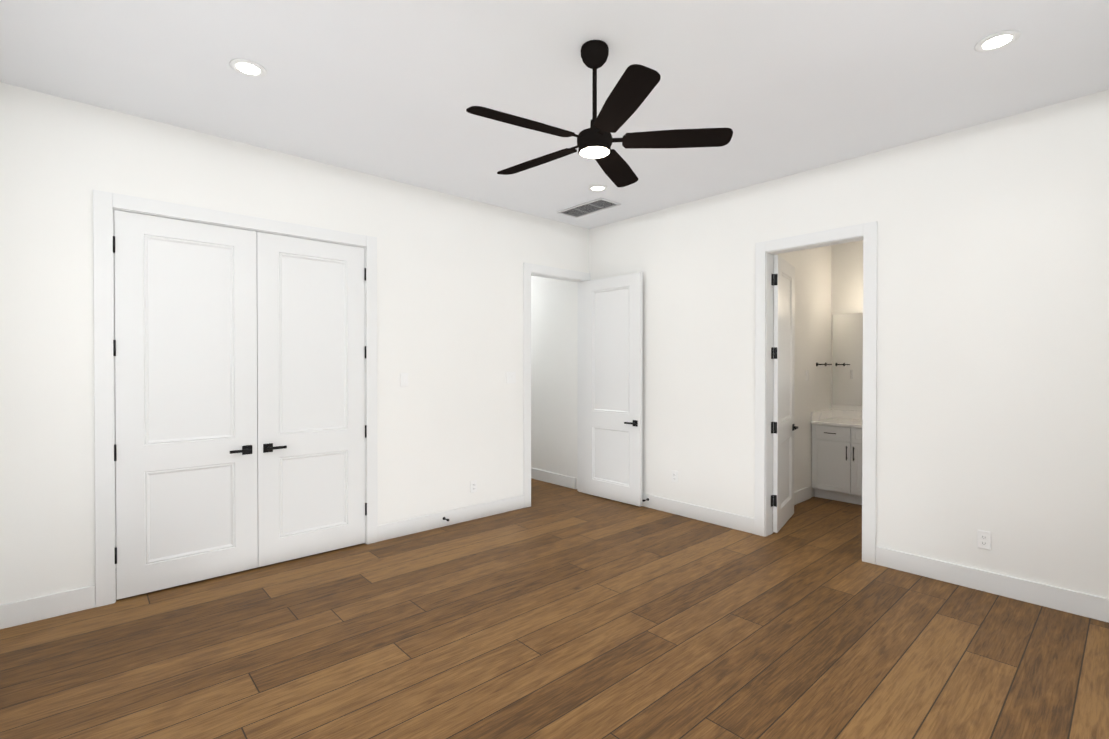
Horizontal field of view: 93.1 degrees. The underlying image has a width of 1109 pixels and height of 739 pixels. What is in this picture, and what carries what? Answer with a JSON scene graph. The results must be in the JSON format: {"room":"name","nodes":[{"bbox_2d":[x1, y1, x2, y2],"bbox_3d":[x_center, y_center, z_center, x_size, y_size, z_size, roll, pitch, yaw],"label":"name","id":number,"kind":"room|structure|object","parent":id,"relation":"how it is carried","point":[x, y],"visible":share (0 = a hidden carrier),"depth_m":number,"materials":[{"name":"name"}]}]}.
{"room":"empty bedroom","nodes":[
{"label":"empty bedroom","id":0,"kind":"room"},
{"bbox_2d":[114,295,115,519],"bbox_3d":[-2.662,-0.086,4.362,2.060,3.050,0.120,0,1,-42],"label":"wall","id":1,"kind":"structure","parent":0,"point":[115,461],"depth_m":3.81,"materials":[{"name":"paint"}]},
{"bbox_2d":[0,82,586,604],"bbox_3d":[-1.464,-0.087,4.479,4.835,3.050,0.120,0,1,-42],"label":"wall","id":2,"kind":"structure","parent":0,"point":[54,161],"depth_m":3.69,"materials":[{"name":"paint"}]},
{"bbox_2d":[0,585,95,628],"bbox_3d":[-2.960,1.381,3.049,0.443,0.135,0.015,0,1,-42],"label":"baseboard","id":3,"kind":"structure","parent":2,"relation":"attached to","point":[21,612],"depth_m":3.05,"materials":[{"name":"paint"}]},
{"bbox_2d":[113,210,257,599],"bbox_3d":[-2.437,0.221,3.516,0.796,2.424,0.081,0,1,-42],"label":"closet door","id":4,"kind":"structure","parent":2,"relation":"in","point":[185,355],"depth_m":3.50,"materials":[{"name":"paint"}]},
{"bbox_2d":[93,189,377,606],"bbox_3d":[-2.183,0.175,3.832,1.772,2.536,0.156,0,1,-42],"label":"trim","id":5,"kind":"structure","parent":2,"relation":"attached to","point":[106,205],"depth_m":3.24,"materials":[{"name":"paint"}]},
{"bbox_2d":[257,232,366,566],"bbox_3d":[-1.843,0.217,4.052,0.796,2.424,0.081,0,1,-42],"label":"closet door","id":6,"kind":"structure","parent":2,"relation":"in","point":[311,425],"depth_m":4.04,"materials":[{"name":"paint"}]},
{"bbox_2d":[400,373,407,385],"bbox_3d":[-1.298,0.088,4.539,0.070,0.117,0.012,0,1,-42],"label":"light switch","id":7,"kind":"object","parent":2,"relation":"attached to","point":[403,379],"visible":1,"depth_m":4.53,"materials":[{"name":"plastic"}]},
{"bbox_2d":[378,495,523,541],"bbox_3d":[-0.899,1.367,4.908,1.565,0.135,0.015,0,1,-42],"label":"baseboard","id":8,"kind":"structure","parent":2,"relation":"attached to","point":[391,530],"depth_m":4.82,"materials":[{"name":"paint"}]},
{"bbox_2d":[471,480,476,492],"bbox_3d":[-0.772,1.119,5.023,0.070,0.117,0.010,0,1,-42],"label":"electrical outlet","id":9,"kind":"object","parent":2,"relation":"attached to","point":[473,486],"visible":1,"depth_m":5.02,"materials":[{"name":"plastic"}]},
{"bbox_2d":[506,372,515,382],"bbox_3d":[-0.437,0.082,5.316,0.116,0.117,0.012,0,1,-42],"label":"light switch","id":10,"kind":"object","parent":2,"relation":"attached to","point":[510,377],"visible":1,"depth_m":5.31,"materials":[{"name":"plastic"}]},
{"bbox_2d":[523,262,589,507],"bbox_3d":[-0.001,0.161,5.800,0.975,2.536,0.156,0,1,-42],"label":"door frame","id":11,"kind":"structure","parent":2,"relation":"attached to","point":[529,270],"depth_m":5.47,"materials":[{"name":"paint"}]},
{"bbox_2d":[583,272,642,506],"bbox_3d":[0.618,0.205,5.735,0.127,2.424,0.824,0,1,-43],"label":"hall door","id":12,"kind":"structure","parent":2,"relation":"in","point":[612,374],"depth_m":5.70,"materials":[{"name":"paint"}]},
{"bbox_2d":[0,478,1108,738],"bbox_3d":[0.166,1.488,4.554,7.700,0.100,8.600,0,1,-42],"label":"floor","id":13,"kind":"structure","parent":0,"point":[556,612],"depth_m":2.75,"materials":[{"name":"brown wood"}]},
{"bbox_2d":[811,421,861,504],"bbox_3d":[3.594,1.019,5.425,0.590,0.824,1.606,0,1,-42],"label":"bathroom vanity","id":14,"kind":"object","parent":13,"relation":"on","point":[836,455],"depth_m":5.65,"materials":[{"name":"paint"}]},
{"bbox_2d":[815,417,861,424],"bbox_3d":[3.601,0.591,5.421,0.582,0.032,1.616,0,1,-42],"label":"countertop","id":15,"kind":"structure","parent":14,"relation":"on","point":[830,420],"depth_m":5.79,"materials":[{"name":"white stone"}]},
{"bbox_2d":[0,0,1108,228],"bbox_3d":[0.166,-1.672,4.531,7.700,0.120,8.600,0,1,-42],"label":"ceiling","id":16,"kind":"structure","parent":0,"point":[398,88],"depth_m":2.86,"materials":[{"name":"paint"}]},
{"bbox_2d":[229,58,266,76],"bbox_3d":[-1.624,-1.596,2.783,0.172,0.008,0.172,0,1,-42],"label":"recessed light","id":17,"kind":"object","parent":16,"relation":"in","point":[246,67],"visible":1,"depth_m":2.77,"materials":[{"name":"paint"}]},
{"bbox_2d":[557,198,620,217],"bbox_3d":[0.337,-1.612,5.252,0.290,0.012,0.620,0,1,-42],"label":"ceiling vent","id":18,"kind":"object","parent":16,"relation":"in","point":[589,207],"visible":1,"depth_m":5.24,"materials":[{"name":"metal"}]},
{"bbox_2d":[588,185,606,191],"bbox_3d":[0.385,-1.609,4.662,0.172,0.008,0.172,0,1,-42],"label":"recessed light","id":19,"kind":"object","parent":16,"relation":"in","point":[596,188],"visible":1,"depth_m":4.66,"materials":[{"name":"paint"}]},
{"bbox_2d":[466,40,732,186],"bbox_3d":[0.163,-1.337,2.620,1.274,0.522,1.261,0,1,-42],"label":"fan","id":20,"kind":"object","parent":16,"relation":"hanging from","point":[636,84],"visible":1,"depth_m":2.54,"materials":[{"name":"black metal"}]},
{"bbox_2d":[975,30,1020,51],"bbox_3d":[2.152,-1.594,2.553,0.172,0.008,0.172,0,1,-42],"label":"recessed light","id":21,"kind":"object","parent":16,"relation":"in","point":[997,41],"visible":1,"depth_m":2.54,"materials":[{"name":"paint"}]},
{"bbox_2d":[587,229,588,272],"bbox_3d":[0.346,-0.099,6.112,0.041,3.050,0.120,0,1,-42],"label":"wall","id":22,"kind":"structure","parent":0,"point":[587,250],"depth_m":6.06,"materials":[{"name":"paint"}]},
{"bbox_2d":[773,245,830,496],"bbox_3d":[2.498,-0.095,5.596,2.224,3.050,0.120,0,1,-42],"label":"wall","id":23,"kind":"structure","parent":0,"point":[812,266],"depth_m":5.81,"materials":[{"name":"paint"}]},
{"bbox_2d":[794,486,810,504],"bbox_3d":[2.312,1.364,5.348,1.408,0.135,0.015,0,1,-42],"label":"baseboard","id":24,"kind":"structure","parent":23,"relation":"attached to","point":[802,495],"depth_m":5.67,"materials":[{"name":"paint"}]},
{"bbox_2d":[811,409,830,420],"bbox_3d":[3.059,0.523,6.007,0.562,0.100,0.020,0,1,-42],"label":"backsplash","id":25,"kind":"structure","parent":23,"relation":"attached to","point":[818,415],"depth_m":5.96,"materials":[{"name":"white stone"}]},
{"bbox_2d":[531,90,1108,598],"bbox_3d":[1.089,-0.094,5.409,0.120,3.050,8.190,0,1,-42],"label":"wall","id":26,"kind":"structure","parent":0,"point":[993,327],"depth_m":3.60,"materials":[{"name":"paint"}]},
{"bbox_2d":[531,468,575,488],"bbox_3d":[-0.686,1.350,7.286,0.015,0.135,2.800,0,1,-42],"label":"baseboard","id":27,"kind":"structure","parent":26,"relation":"attached to","point":[555,478],"depth_m":6.51,"materials":[{"name":"paint"}]},
{"bbox_2d":[672,470,677,482],"bbox_3d":[1.191,1.063,5.206,0.010,0.117,0.070,0,1,-42],"label":"electrical outlet","id":28,"kind":"object","parent":26,"relation":"attached to","point":[674,476],"visible":1,"depth_m":5.20,"materials":[{"name":"plastic"}]},
{"bbox_2d":[642,493,754,533],"bbox_3d":[1.081,1.364,5.328,0.015,0.135,2.003,0,1,-42],"label":"baseboard","id":29,"kind":"structure","parent":26,"relation":"attached to","point":[724,519],"depth_m":4.97,"materials":[{"name":"paint"}]},
{"bbox_2d":[771,274,772,506],"bbox_3d":[1.897,0.182,4.577,0.034,2.030,0.002,0,1,-42],"label":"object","id":30,"kind":"structure","parent":26,"relation":"attached to","point":[771,358],"depth_m":4.57,"materials":[{"name":"black metal"}]},
{"bbox_2d":[772,255,797,532],"bbox_3d":[2.137,0.211,4.878,0.127,2.424,0.752,0,1,35],"label":"bathroom door","id":31,"kind":"structure","parent":26,"relation":"in","point":[784,427],"depth_m":4.81,"materials":[{"name":"paint"}]},
{"bbox_2d":[755,221,877,563],"bbox_3d":[2.116,0.172,4.273,0.156,2.536,0.938,0,1,-42],"label":"door frame","id":32,"kind":"structure","parent":26,"relation":"attached to","point":[766,251],"depth_m":4.25,"materials":[{"name":"paint"}]},
{"bbox_2d":[977,530,990,549],"bbox_3d":[2.800,1.111,3.422,0.010,0.117,0.070,0,1,-42],"label":"electrical outlet","id":33,"kind":"object","parent":26,"relation":"attached to","point":[983,539],"visible":1,"depth_m":3.42,"materials":[{"name":"plastic"}]},
{"bbox_2d":[876,546,1108,622],"bbox_3d":[3.041,1.380,3.155,0.015,0.135,1.973,0,1,-42],"label":"baseboard","id":34,"kind":"structure","parent":26,"relation":"attached to","point":[1072,601],"depth_m":3.36,"materials":[{"name":"paint"}]},
{"bbox_2d":[831,240,862,410],"bbox_3d":[4.117,-0.093,5.373,0.120,3.050,2.380,0,1,-42],"label":"wall","id":35,"kind":"structure","parent":0,"point":[846,278],"depth_m":6.09,"materials":[{"name":"paint"}]},
{"bbox_2d":[831,409,861,420],"bbox_3d":[3.809,0.525,5.609,0.020,0.100,1.616,0,1,-42],"label":"backsplash","id":36,"kind":"structure","parent":35,"relation":"attached to","point":[855,415],"depth_m":6.06,"materials":[{"name":"white stone"}]},
{"bbox_2d":[832,313,862,405],"bbox_3d":[3.817,-0.113,5.608,0.006,1.055,1.590,0,1,-42],"label":"bathroom mirror","id":37,"kind":"object","parent":35,"relation":"attached to","point":[847,387],"visible":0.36,"depth_m":6.07,"materials":[{"name":"silver mirror"}]}
]}

